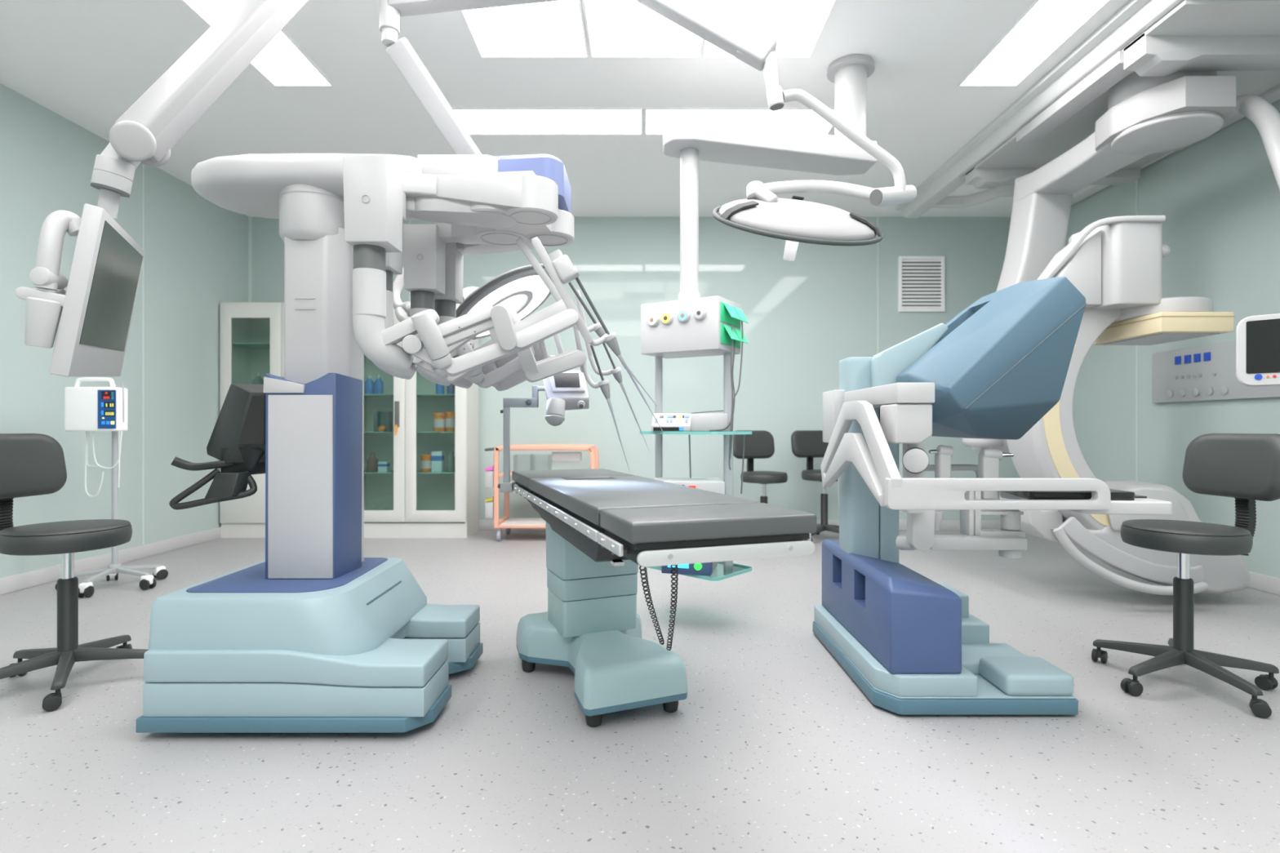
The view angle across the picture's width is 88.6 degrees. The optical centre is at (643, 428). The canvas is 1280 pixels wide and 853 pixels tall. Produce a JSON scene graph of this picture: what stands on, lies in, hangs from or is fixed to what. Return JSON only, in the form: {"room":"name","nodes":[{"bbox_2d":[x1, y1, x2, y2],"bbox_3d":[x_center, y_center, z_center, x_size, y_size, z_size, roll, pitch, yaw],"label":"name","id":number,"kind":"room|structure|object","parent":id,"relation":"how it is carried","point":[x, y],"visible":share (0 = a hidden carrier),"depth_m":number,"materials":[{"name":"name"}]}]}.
{"room":"operating room","nodes":[
{"label":"operating room","id":0,"kind":"room"},
{"bbox_2d":[0,83,248,577],"bbox_3d":[-4.110,-0.563,2.080,0.100,3.226,9.360,0,0,0],"label":"wall","id":1,"kind":"structure","parent":0,"point":[196,249],"depth_m":5.20,"materials":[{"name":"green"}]},
{"bbox_2d":[0,526,221,595],"bbox_3d":[-4.050,0.998,2.080,0.020,0.105,9.360,0,0,0],"label":"baseboard","id":2,"kind":"structure","parent":1,"relation":"attached to","point":[16,582],"depth_m":4.91,"materials":[{"name":"grey"}]},
{"bbox_2d":[142,164,143,544],"bbox_3d":[-4.058,-0.616,5.320,0.004,3.121,0.014,0,0,0],"label":"trim","id":3,"kind":"structure","parent":1,"relation":"attached to","point":[142,164],"depth_m":5.32,"materials":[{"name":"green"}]},
{"bbox_2d":[248,216,252,302],"bbox_3d":[-4.048,-0.616,6.750,0.024,3.121,0.020,0,0,0],"label":"trim","id":4,"kind":"structure","parent":1,"relation":"attached to","point":[250,218],"depth_m":6.74,"materials":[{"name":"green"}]},
{"bbox_2d":[0,0,1129,217],"bbox_3d":[-0.030,-2.226,2.080,8.260,0.100,9.560,0,0,0],"label":"ceiling","id":5,"kind":"structure","parent":0,"point":[86,62],"depth_m":4.18,"materials":[{"name":"white paint"}]},
{"bbox_2d":[15,0,308,376],"bbox_3d":[-1.482,-1.163,2.365,0.941,2.027,0.802,0,0,-24],"label":"monitor","id":6,"kind":"object","parent":5,"relation":"hanging from","point":[95,308],"visible":1,"depth_m":2.06,"materials":[{"name":"grey plastic"}]},
{"bbox_2d":[24,297,62,348],"bbox_3d":[-1.710,-0.299,1.870,0.086,0.142,0.080,0,0,0],"label":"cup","id":7,"kind":"object","parent":6,"relation":"on","point":[42,314],"depth_m":1.85,"materials":[{"name":"grey plastic"}]},
{"bbox_2d":[181,0,236,26],"bbox_3d":[-2.201,-2.170,3.428,0.278,0.011,0.216,0,0,0],"label":"recessed light","id":8,"kind":"object","parent":5,"relation":"in","point":[209,11],"depth_m":3.38,"materials":[{"name":"white paint"}]},
{"bbox_2d":[249,28,333,86],"bbox_3d":[-2.147,-2.170,3.855,0.385,0.011,0.595,0,0,0],"label":"recessed light","id":9,"kind":"object","parent":5,"relation":"in","point":[282,59],"depth_m":3.93,"materials":[{"name":"white paint"}]},
{"bbox_2d":[392,266,410,322],"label":"lamp","id":10,"kind":"object","parent":5,"relation":"hanging from","point":[402,310],"depth_m":3.36,"materials":[{"name":"grey plastic"}]},
{"bbox_2d":[378,0,561,154],"label":"ceiling-mounted arm","id":11,"kind":"object","parent":5,"relation":"hanging from","point":[401,51],"depth_m":3.03,"materials":[{"name":"grey"}]},
{"bbox_2d":[456,265,551,324],"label":"lamp","id":12,"kind":"object","parent":5,"relation":"hanging from","point":[522,293],"depth_m":3.24,"materials":[{"name":"grey plastic"}]},
{"bbox_2d":[459,0,589,57],"bbox_3d":[-0.637,-2.170,2.760,0.635,0.012,2.160,0,0,0],"label":"recessed light","id":13,"kind":"object","parent":5,"relation":"in","point":[555,28],"visible":1,"depth_m":3.58,"materials":[{"name":"white paint"}]},
{"bbox_2d":[451,107,643,134],"bbox_3d":[-0.683,-2.170,4.647,1.354,0.012,0.385,0,0,0],"label":"recessed light","id":14,"kind":"object","parent":5,"relation":"in","point":[476,121],"visible":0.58,"depth_m":4.64,"materials":[{"name":"white paint"}]},
{"bbox_2d":[582,0,702,57],"bbox_3d":[0.009,-2.170,3.440,0.642,0.012,0.800,0,0,0],"label":"recessed light","id":15,"kind":"object","parent":5,"relation":"in","point":[615,28],"visible":0.89,"depth_m":3.62,"materials":[{"name":"white paint"}]},
{"bbox_2d":[644,107,834,134],"bbox_3d":[0.683,-2.170,4.647,1.354,0.012,0.385,0,0,0],"label":"recessed light","id":16,"kind":"object","parent":5,"relation":"in","point":[802,119],"visible":0.69,"depth_m":4.56,"materials":[{"name":"white paint"}]},
{"bbox_2d":[640,53,876,581],"bbox_3d":[0.669,-0.683,3.855,1.383,2.986,0.673,0,0,-28],"label":"pendant","id":17,"kind":"object","parent":5,"relation":"hanging from","point":[691,326],"visible":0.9,"depth_m":3.65,"materials":[{"name":"grey plastic"}]},
{"bbox_2d":[647,313,659,327],"bbox_3d":[0.051,-0.599,3.648,0.072,0.072,0.018,0,0,31],"label":"outlet","id":18,"kind":"object","parent":17,"relation":"attached to","point":[653,319],"depth_m":3.64,"materials":[{"name":"beige plastic"}]},
{"bbox_2d":[660,311,673,324],"bbox_3d":[0.126,-0.602,3.602,0.072,0.072,0.018,0,0,31],"label":"outlet","id":19,"kind":"object","parent":17,"relation":"attached to","point":[666,317],"depth_m":3.59,"materials":[{"name":"yellow plastic"}]},
{"bbox_2d":[677,309,690,322],"bbox_3d":[0.215,-0.606,3.548,0.072,0.072,0.018,0,0,31],"label":"outlet","id":20,"kind":"object","parent":17,"relation":"attached to","point":[683,315],"depth_m":3.54,"materials":[{"name":"blue plastic"}]},
{"bbox_2d":[661,561,716,576],"bbox_3d":[0.247,0.688,3.507,0.260,0.140,0.276,0,0,14],"label":"energy generator","id":21,"kind":"object","parent":17,"relation":"on","point":[705,568],"visible":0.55,"depth_m":3.38,"materials":[{"name":"blue plastic"}]},
{"bbox_2d":[651,410,727,431],"bbox_3d":[0.265,-0.042,3.671,0.408,0.120,0.312,0,0,9],"label":"control unit","id":22,"kind":"object","parent":17,"relation":"on","point":[693,421],"visible":0.91,"depth_m":3.56,"materials":[{"name":"grey plastic"}]},
{"bbox_2d":[653,477,724,494],"bbox_3d":[0.246,0.370,3.622,0.372,0.171,0.317,0,0,0],"label":"gas insufflator","id":23,"kind":"object","parent":17,"relation":"on","point":[716,485],"visible":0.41,"depth_m":3.47,"materials":[{"name":"grey plastic"}]},
{"bbox_2d":[693,306,706,320],"bbox_3d":[0.299,-0.611,3.497,0.072,0.072,0.018,0,0,31],"label":"outlet","id":24,"kind":"object","parent":17,"relation":"attached to","point":[700,313],"depth_m":3.49,"materials":[{"name":"grey plastic"}]},
{"bbox_2d":[658,562,748,577],"bbox_3d":[0.289,0.762,3.630,0.561,0.010,0.371,0,0,45],"label":"glass shelf","id":25,"kind":"object","parent":17,"relation":"attached to","point":[722,570],"depth_m":3.52,"materials":[{"name":"glass"}]},
{"bbox_2d":[685,431,735,431],"bbox_3d":[0.289,0.023,3.630,0.561,0.010,0.371,0,0,45],"label":"glass shelf","id":26,"kind":"object","parent":17,"relation":"attached to","point":[686,431],"depth_m":3.54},
{"bbox_2d":[701,0,837,57],"bbox_3d":[0.659,-2.170,2.760,0.642,0.012,2.160,0,0,0],"label":"recessed light","id":27,"kind":"object","parent":5,"relation":"in","point":[797,26],"visible":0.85,"depth_m":3.50,"materials":[{"name":"white paint"}]},
{"bbox_2d":[635,0,916,261],"bbox_3d":[0.518,-1.424,2.706,1.274,1.504,0.616,0,0,0],"label":"lamp","id":28,"kind":"object","parent":5,"relation":"hanging from","point":[794,220],"visible":1,"depth_m":2.73,"materials":[{"name":"grey metal"}]},
{"bbox_2d":[931,185,1014,208],"bbox_3d":[3.243,-2.135,6.004,1.183,0.090,0.285,0,0,21],"label":"duct","id":29,"kind":"object","parent":5,"relation":"attached to","point":[987,195],"visible":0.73,"depth_m":6.08,"materials":[{"name":"white metal"}]},
{"bbox_2d":[957,0,1111,86],"bbox_3d":[2.178,-2.170,2.665,0.375,0.012,2.990,0,0,0],"label":"recessed light","id":30,"kind":"object","parent":5,"relation":"in","point":[1045,26],"visible":1,"depth_m":3.67,"materials":[{"name":"white paint"}]},
{"bbox_2d":[895,0,1184,217],"bbox_3d":[2.600,-2.119,2.975,0.260,0.111,6.950,0,0,0],"label":"rail","id":31,"kind":"object","parent":5,"relation":"attached to","point":[1135,17],"visible":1,"depth_m":4.13,"materials":[{"name":"white metal"}]},
{"bbox_2d":[960,0,1279,595],"bbox_3d":[3.060,-0.553,4.109,1.680,3.104,2.582,0,0,0],"label":"scanner","id":32,"kind":"object","parent":31,"relation":"hanging from","point":[1205,67],"visible":0.78,"depth_m":3.83,"materials":[{"name":"grey plastic"}]},
{"bbox_2d":[1071,151,1175,205],"bbox_3d":[3.896,-2.119,2.975,0.189,0.111,6.950,0,0,0],"label":"rail","id":33,"kind":"object","parent":5,"relation":"attached to","point":[1089,190],"visible":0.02,"depth_m":5.72,"materials":[{"name":"grey metal"}]},
{"bbox_2d":[252,217,1020,519],"bbox_3d":[-0.030,-0.563,6.810,8.060,3.226,0.100,0,0,0],"label":"wall","id":34,"kind":"structure","parent":0,"point":[807,314],"depth_m":6.76,"materials":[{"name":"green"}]},
{"bbox_2d":[408,220,410,302],"bbox_3d":[-2.410,-0.616,6.758,0.014,3.121,0.004,0,0,0],"label":"trim","id":35,"kind":"structure","parent":34,"relation":"attached to","point":[409,220],"depth_m":6.76,"materials":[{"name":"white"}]},
{"bbox_2d":[479,520,1000,530],"bbox_3d":[-0.030,0.998,6.750,8.020,0.105,0.020,0,0,0],"label":"baseboard","id":36,"kind":"structure","parent":34,"relation":"attached to","point":[484,525],"depth_m":6.74,"materials":[{"name":"grey plastic"}]},
{"bbox_2d":[876,216,878,354],"bbox_3d":[2.410,-0.616,6.758,0.014,3.121,0.004,0,0,0],"label":"trim","id":37,"kind":"structure","parent":34,"relation":"attached to","point":[877,216],"depth_m":6.76,"materials":[{"name":"white metal"}]},
{"bbox_2d":[897,256,945,311],"bbox_3d":[2.855,-1.480,6.745,0.470,0.570,0.030,0,0,0],"label":"air vent","id":38,"kind":"object","parent":34,"relation":"in","point":[921,279],"visible":1,"depth_m":6.74,"materials":[{"name":"white metal"}]},
{"bbox_2d":[0,530,1279,852],"bbox_3d":[-0.030,1.100,2.080,8.260,0.100,9.560,0,0,0],"label":"floor","id":39,"kind":"structure","parent":0,"point":[772,746],"depth_m":2.16,"materials":[{"name":"plastic"}]},
{"bbox_2d":[0,433,148,711],"bbox_3d":[-2.361,0.536,2.729,0.638,1.027,0.630,0,0,0],"label":"stool","id":40,"kind":"object","parent":39,"relation":"on","point":[31,464],"visible":0.9,"depth_m":2.68,"materials":[{"name":"black leather"}]},
{"bbox_2d":[54,377,168,597],"bbox_3d":[-3.482,0.361,4.316,0.585,1.376,0.576,0,0,0],"label":"stand","id":41,"kind":"object","parent":39,"relation":"on","point":[86,409],"visible":0.88,"depth_m":4.21,"materials":[{"name":"grey plastic"}]},
{"bbox_2d":[219,302,284,537],"bbox_3d":[-3.454,-0.076,6.487,1.172,2.252,0.497,0,0,0],"label":"medicine cabinet","id":42,"kind":"object","parent":39,"relation":"on","point":[251,334],"visible":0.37,"depth_m":6.25,"materials":[{"name":"white metal"}]},
{"bbox_2d":[231,342,270,349],"bbox_3d":[-3.454,-0.812,6.508,1.132,0.008,0.415,0,0,0],"label":"shelf","id":43,"kind":"object","parent":42,"relation":"attached to","point":[234,345],"depth_m":6.44,"materials":[{"name":"teal glass"}]},
{"bbox_2d":[252,373,263,384],"bbox_3d":[-3.772,-0.439,6.420,0.099,0.200,0.099,0,0,0],"label":"bottle","id":44,"kind":"object","parent":42,"relation":"on","point":[257,380],"visible":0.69,"depth_m":6.39,"materials":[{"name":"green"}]},
{"bbox_2d":[136,153,663,733],"bbox_3d":[-0.892,-0.028,2.586,1.940,2.151,1.078,0,0,0],"label":"robot","id":45,"kind":"object","parent":39,"relation":"on","point":[316,635],"visible":1,"depth_m":2.50,"materials":[{"name":"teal plastic"}]},
{"bbox_2d":[364,302,479,537],"bbox_3d":[-2.276,-0.076,6.481,1.172,2.252,0.509,0,0,0],"label":"medicine cabinet","id":46,"kind":"object","parent":39,"relation":"on","point":[405,501],"depth_m":6.38,"materials":[{"name":"white metal"}]},
{"bbox_2d":[364,375,373,394],"bbox_3d":[-2.684,-0.422,6.420,0.089,0.190,0.089,0,0,0],"label":"bottle","id":47,"kind":"object","parent":46,"relation":"on","point":[368,384],"visible":0.8,"depth_m":6.39,"materials":[{"name":"blue plastic"}]},
{"bbox_2d":[366,452,378,472],"bbox_3d":[-2.654,0.334,6.420,0.109,0.190,0.109,0,0,0],"label":"bottle","id":48,"kind":"object","parent":46,"relation":"on","point":[372,461],"visible":0.98,"depth_m":6.38,"materials":[{"name":"brown"}]},
{"bbox_2d":[373,375,383,394],"bbox_3d":[-2.592,-0.422,6.420,0.089,0.190,0.089,0,0,0],"label":"bottle","id":49,"kind":"object","parent":46,"relation":"on","point":[378,384],"visible":0.84,"depth_m":6.39,"materials":[{"name":"blue plastic"}]},
{"bbox_2d":[373,411,392,431],"bbox_3d":[-2.550,-0.064,6.420,0.150,0.200,0.100,0,0,0],"label":"box","id":50,"kind":"object","parent":46,"relation":"on","point":[380,418],"visible":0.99,"depth_m":6.37,"materials":[{"name":"teal"}]},
{"bbox_2d":[377,461,390,472],"bbox_3d":[-2.537,0.379,6.420,0.087,0.100,0.101,0,0,0],"label":"box","id":51,"kind":"object","parent":46,"relation":"on","point":[383,466],"visible":1,"depth_m":6.37,"materials":[{"name":"white"}]},
{"bbox_2d":[377,463,389,466],"bbox_3d":[-2.537,0.362,6.404,0.087,0.025,0.071,0,0,0],"label":"print","id":52,"kind":"object","parent":51,"relation":"attached to","point":[379,464],"depth_m":6.37,"materials":[{"name":"blue"}]},
{"bbox_2d":[364,470,454,473],"bbox_3d":[-2.276,0.433,6.508,1.132,0.008,0.415,0,0,0],"label":"shelf","id":53,"kind":"object","parent":46,"relation":"attached to","point":[365,471],"depth_m":6.30,"materials":[{"name":"teal"}]},
{"bbox_2d":[364,431,454,432],"bbox_3d":[-2.276,0.040,6.508,1.132,0.008,0.415,0,0,0],"label":"shelf","id":54,"kind":"object","parent":46,"relation":"attached to","point":[364,432],"depth_m":6.30,"materials":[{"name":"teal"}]},
{"bbox_2d":[364,394,454,396],"bbox_3d":[-2.276,-0.323,6.508,1.132,0.008,0.415,0,0,0],"label":"shelf","id":55,"kind":"object","parent":46,"relation":"attached to","point":[365,395],"depth_m":6.42,"materials":[{"name":"teal"}]},
{"bbox_2d":[420,454,431,472],"bbox_3d":[-2.122,0.344,6.420,0.121,0.170,0.121,0,0,0],"label":"jar","id":56,"kind":"object","parent":46,"relation":"on","point":[425,460],"visible":0.85,"depth_m":6.37,"materials":[{"name":"orange plastic"}]},
{"bbox_2d":[431,451,444,472],"bbox_3d":[-2.012,0.329,6.420,0.102,0.200,0.101,0,0,0],"label":"box","id":57,"kind":"object","parent":46,"relation":"on","point":[437,458],"visible":1,"depth_m":6.37,"materials":[{"name":"white"}]},
{"bbox_2d":[431,455,444,461],"bbox_3d":[-2.012,0.294,6.404,0.102,0.050,0.071,0,0,0],"label":"print","id":58,"kind":"object","parent":57,"relation":"attached to","point":[433,458],"depth_m":6.37,"materials":[{"name":"blue"}]},
{"bbox_2d":[432,413,445,431],"bbox_3d":[-1.999,-0.056,6.420,0.121,0.185,0.121,0,0,0],"label":"jar","id":59,"kind":"object","parent":46,"relation":"on","point":[438,421],"visible":0.97,"depth_m":6.37,"materials":[{"name":"orange"}]},
{"bbox_2d":[435,383,444,394],"bbox_3d":[-1.993,-0.422,6.420,0.079,0.190,0.079,0,0,0],"label":"bottle","id":60,"kind":"object","parent":46,"relation":"on","point":[439,388],"visible":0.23,"depth_m":6.38,"materials":[{"name":"blue plastic"}]},
{"bbox_2d":[444,411,454,431],"bbox_3d":[-1.880,-0.061,6.420,0.121,0.195,0.121,0,0,0],"label":"jar","id":61,"kind":"object","parent":46,"relation":"on","point":[450,415],"visible":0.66,"depth_m":6.37,"materials":[{"name":"orange"}]},
{"bbox_2d":[446,451,454,472],"bbox_3d":[-1.883,0.329,6.420,0.089,0.200,0.089,0,0,0],"label":"bottle","id":62,"kind":"object","parent":46,"relation":"on","point":[451,460],"visible":0.88,"depth_m":6.38,"materials":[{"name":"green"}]},
{"bbox_2d":[446,383,454,394],"bbox_3d":[-1.883,-0.422,6.420,0.083,0.190,0.083,0,0,0],"label":"bottle","id":63,"kind":"object","parent":46,"relation":"on","point":[450,388],"visible":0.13,"depth_m":6.38,"materials":[{"name":"blue plastic"}]},
{"bbox_2d":[484,444,599,541],"bbox_3d":[-0.969,0.604,6.290,1.046,0.889,0.505,0,0,0],"label":"trolley","id":64,"kind":"object","parent":39,"relation":"on","point":[505,522],"visible":0.61,"depth_m":6.05,"materials":[{"name":"orange metal"}]},
{"bbox_2d":[484,466,493,488],"bbox_3d":[-1.426,0.450,6.130,0.076,0.200,0.188,0,0,0],"label":"bin","id":65,"kind":"object","parent":64,"relation":"hanging from","point":[489,473],"visible":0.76,"depth_m":6.04,"materials":[{"name":"grey plastic"}]},
{"bbox_2d":[484,496,493,518],"bbox_3d":[-1.426,0.733,6.130,0.076,0.195,0.188,0,0,0],"label":"waste bin","id":66,"kind":"object","parent":64,"relation":"hanging from","point":[489,504],"visible":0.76,"depth_m":6.04,"materials":[{"name":"grey plastic"}]},
{"bbox_2d":[498,471,511,476],"bbox_3d":[-0.915,0.438,6.290,0.890,0.025,0.460,0,0,0],"label":"shelf","id":67,"kind":"object","parent":64,"relation":"attached to","point":[500,474],"depth_m":6.06,"materials":[{"name":"orange metal"}]},
{"bbox_2d":[498,524,545,528],"bbox_3d":[-0.915,0.912,6.290,0.890,0.025,0.480,0,0,0],"label":"shelf","id":68,"kind":"object","parent":64,"relation":"attached to","point":[500,526],"depth_m":6.05,"materials":[{"name":"orange metal"}]},
{"bbox_2d":[513,453,533,471],"bbox_3d":[-1.137,0.337,6.220,0.159,0.174,0.200,0,0,0],"label":"clear bin","id":69,"kind":"object","parent":64,"relation":"on","point":[515,456],"visible":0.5,"depth_m":6.19,"materials":[{"name":"plastic"}]},
{"bbox_2d":[531,453,551,470],"bbox_3d":[-0.965,0.337,6.220,0.159,0.174,0.200,0,0,0],"label":"clear bin","id":70,"kind":"object","parent":64,"relation":"on","point":[533,456],"visible":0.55,"depth_m":6.22,"materials":[{"name":"plastic"}]},
{"bbox_2d":[551,451,582,461],"bbox_3d":[-0.720,0.264,6.170,0.267,0.087,0.160,0,0,0],"label":"tray","id":71,"kind":"object","parent":64,"relation":"hanging from","point":[556,455],"visible":1,"depth_m":6.09,"materials":[{"name":"grey plastic"}]},
{"bbox_2d":[511,468,816,727],"bbox_3d":[-0.124,0.634,2.506,0.570,0.832,1.988,0,0,-19],"label":"table","id":72,"kind":"object","parent":39,"relation":"on","point":[602,524],"visible":0.99,"depth_m":2.32,"materials":[{"name":"grey"}]},
{"bbox_2d":[497,370,589,492],"bbox_3d":[-0.488,0.015,3.171,0.456,0.595,0.294,0,0,0],"label":"scanner","id":73,"kind":"object","parent":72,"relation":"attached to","point":[566,390],"visible":0.97,"depth_m":3.17,"materials":[{"name":"grey plastic"}]},
{"bbox_2d":[733,430,787,503],"bbox_3d":[1.119,0.536,5.950,0.629,1.027,0.638,0,0,-18],"label":"stool","id":74,"kind":"object","parent":39,"relation":"on","point":[759,444],"visible":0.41,"depth_m":6.10,"materials":[{"name":"grey plastic"}]},
{"bbox_2d":[791,430,839,542],"bbox_3d":[1.730,0.536,6.179,0.630,1.027,0.638,0,0,-15],"label":"stool","id":75,"kind":"object","parent":39,"relation":"on","point":[808,444],"visible":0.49,"depth_m":6.33,"materials":[{"name":"grey plastic"}]},
{"bbox_2d":[812,276,1172,715],"bbox_3d":[1.309,0.229,2.778,0.980,1.640,1.164,0,0,0],"label":"console","id":76,"kind":"object","parent":39,"relation":"on","point":[910,642],"visible":1,"depth_m":2.45,"materials":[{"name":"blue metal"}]},
{"bbox_2d":[813,619,1075,698],"bbox_3d":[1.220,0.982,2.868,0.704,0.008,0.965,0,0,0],"label":"base","id":77,"kind":"object","parent":76,"relation":"on","point":[986,688],"depth_m":2.43,"materials":[{"name":"teal plastic"}]},
{"bbox_2d":[896,276,1086,439],"bbox_3d":[1.342,-0.272,2.809,0.561,0.638,0.822,0,0,0],"label":"hood","id":78,"kind":"object","parent":76,"relation":"attached to","point":[1001,364],"depth_m":2.44,"materials":[{"name":"blue plastic"}]},
{"bbox_2d":[1000,488,1172,515],"bbox_3d":[1.569,0.257,2.488,0.459,0.074,0.571,0,0,0],"label":"tray","id":79,"kind":"object","parent":76,"relation":"on","point":[1086,501],"depth_m":2.22,"materials":[{"name":"grey"}]},
{"bbox_2d":[1091,433,1279,718],"bbox_3d":[2.213,0.536,2.671,0.638,1.027,0.630,0,0,-3],"label":"stool","id":80,"kind":"object","parent":39,"relation":"on","point":[1245,468],"visible":1,"depth_m":2.65,"materials":[{"name":"black leather"}]},
{"bbox_2d":[1065,98,1279,578],"bbox_3d":[4.050,-0.563,2.080,0.100,3.226,9.360,0,0,0],"label":"wall","id":81,"kind":"structure","parent":0,"point":[1218,195],"depth_m":4.75,"materials":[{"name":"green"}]},
{"bbox_2d":[1136,178,1137,481],"bbox_3d":[3.998,-0.616,5.320,0.004,3.121,0.014,0,0,0],"label":"trim","id":82,"kind":"structure","parent":81,"relation":"attached to","point":[1137,179],"depth_m":5.31,"materials":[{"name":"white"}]},
{"bbox_2d":[1151,341,1279,403],"bbox_3d":[3.974,-0.389,4.410,0.049,0.387,1.420,0,0,0],"label":"wall panel","id":83,"kind":"object","parent":81,"relation":"attached to","point":[1207,372],"visible":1,"depth_m":4.67,"materials":[{"name":"silver metal"}]},
{"bbox_2d":[1165,390,1173,397],"bbox_3d":[3.958,-0.258,4.941,0.015,0.059,0.059,0,0,0],"label":"outlet","id":84,"kind":"object","parent":83,"relation":"attached to","point":[1169,393],"depth_m":4.93,"materials":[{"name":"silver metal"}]},
{"bbox_2d":[1174,355,1181,364],"bbox_3d":[3.962,-0.502,4.867,0.009,0.060,0.052,0,0,0],"label":"socket","id":85,"kind":"object","parent":83,"relation":"attached to","point":[1177,358],"depth_m":4.86,"materials":[{"name":"blue plastic"}]},
{"bbox_2d":[1177,388,1186,396],"bbox_3d":[3.958,-0.258,4.828,0.015,0.059,0.059,0,0,0],"label":"outlet","id":86,"kind":"object","parent":83,"relation":"attached to","point":[1181,392],"depth_m":4.82,"materials":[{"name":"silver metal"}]},
{"bbox_2d":[1184,355,1191,363],"bbox_3d":[3.962,-0.502,4.781,0.009,0.060,0.052,0,0,0],"label":"socket","id":87,"kind":"object","parent":83,"relation":"attached to","point":[1187,357],"depth_m":4.77,"materials":[{"name":"blue plastic"}]},
{"bbox_2d":[1191,387,1199,395],"bbox_3d":[3.958,-0.258,4.708,0.015,0.059,0.059,0,0,0],"label":"outlet","id":88,"kind":"object","parent":83,"relation":"attached to","point":[1195,391],"depth_m":4.70,"materials":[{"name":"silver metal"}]},
{"bbox_2d":[1193,353,1200,362],"bbox_3d":[3.962,-0.502,4.698,0.009,0.060,0.052,0,0,0],"label":"socket","id":89,"kind":"object","parent":83,"relation":"attached to","point":[1197,357],"depth_m":4.69,"materials":[{"name":"blue plastic"}]},
{"bbox_2d":[1203,351,1210,361],"bbox_3d":[3.962,-0.502,4.615,0.009,0.060,0.052,0,0,0],"label":"socket","id":90,"kind":"object","parent":83,"relation":"attached to","point":[1206,355],"depth_m":4.61,"materials":[{"name":"blue plastic"}]},
{"bbox_2d":[1204,386,1213,395],"bbox_3d":[3.958,-0.258,4.595,0.015,0.059,0.059,0,0,0],"label":"outlet","id":91,"kind":"object","parent":83,"relation":"attached to","point":[1209,391],"depth_m":4.59,"materials":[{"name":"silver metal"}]},
{"bbox_2d":[1219,386,1228,394],"bbox_3d":[3.958,-0.258,4.478,0.015,0.059,0.059,0,0,0],"label":"outlet","id":92,"kind":"object","parent":83,"relation":"attached to","point":[1223,389],"depth_m":4.47,"materials":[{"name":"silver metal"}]},
{"bbox_2d":[1235,313,1279,386],"bbox_3d":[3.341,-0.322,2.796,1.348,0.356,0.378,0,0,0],"label":"patient monitor","id":93,"kind":"object","parent":81,"relation":"attached to","point":[1258,336],"visible":1,"depth_m":2.90,"materials":[{"name":"grey plastic"}]},
{"bbox_2d":[1246,571,1279,595],"bbox_3d":[3.990,0.998,2.080,0.020,0.105,9.360,0,0,0],"label":"baseboard","id":94,"kind":"structure","parent":81,"relation":"attached to","point":[1260,582],"depth_m":4.21,"materials":[{"name":"grey plastic"}]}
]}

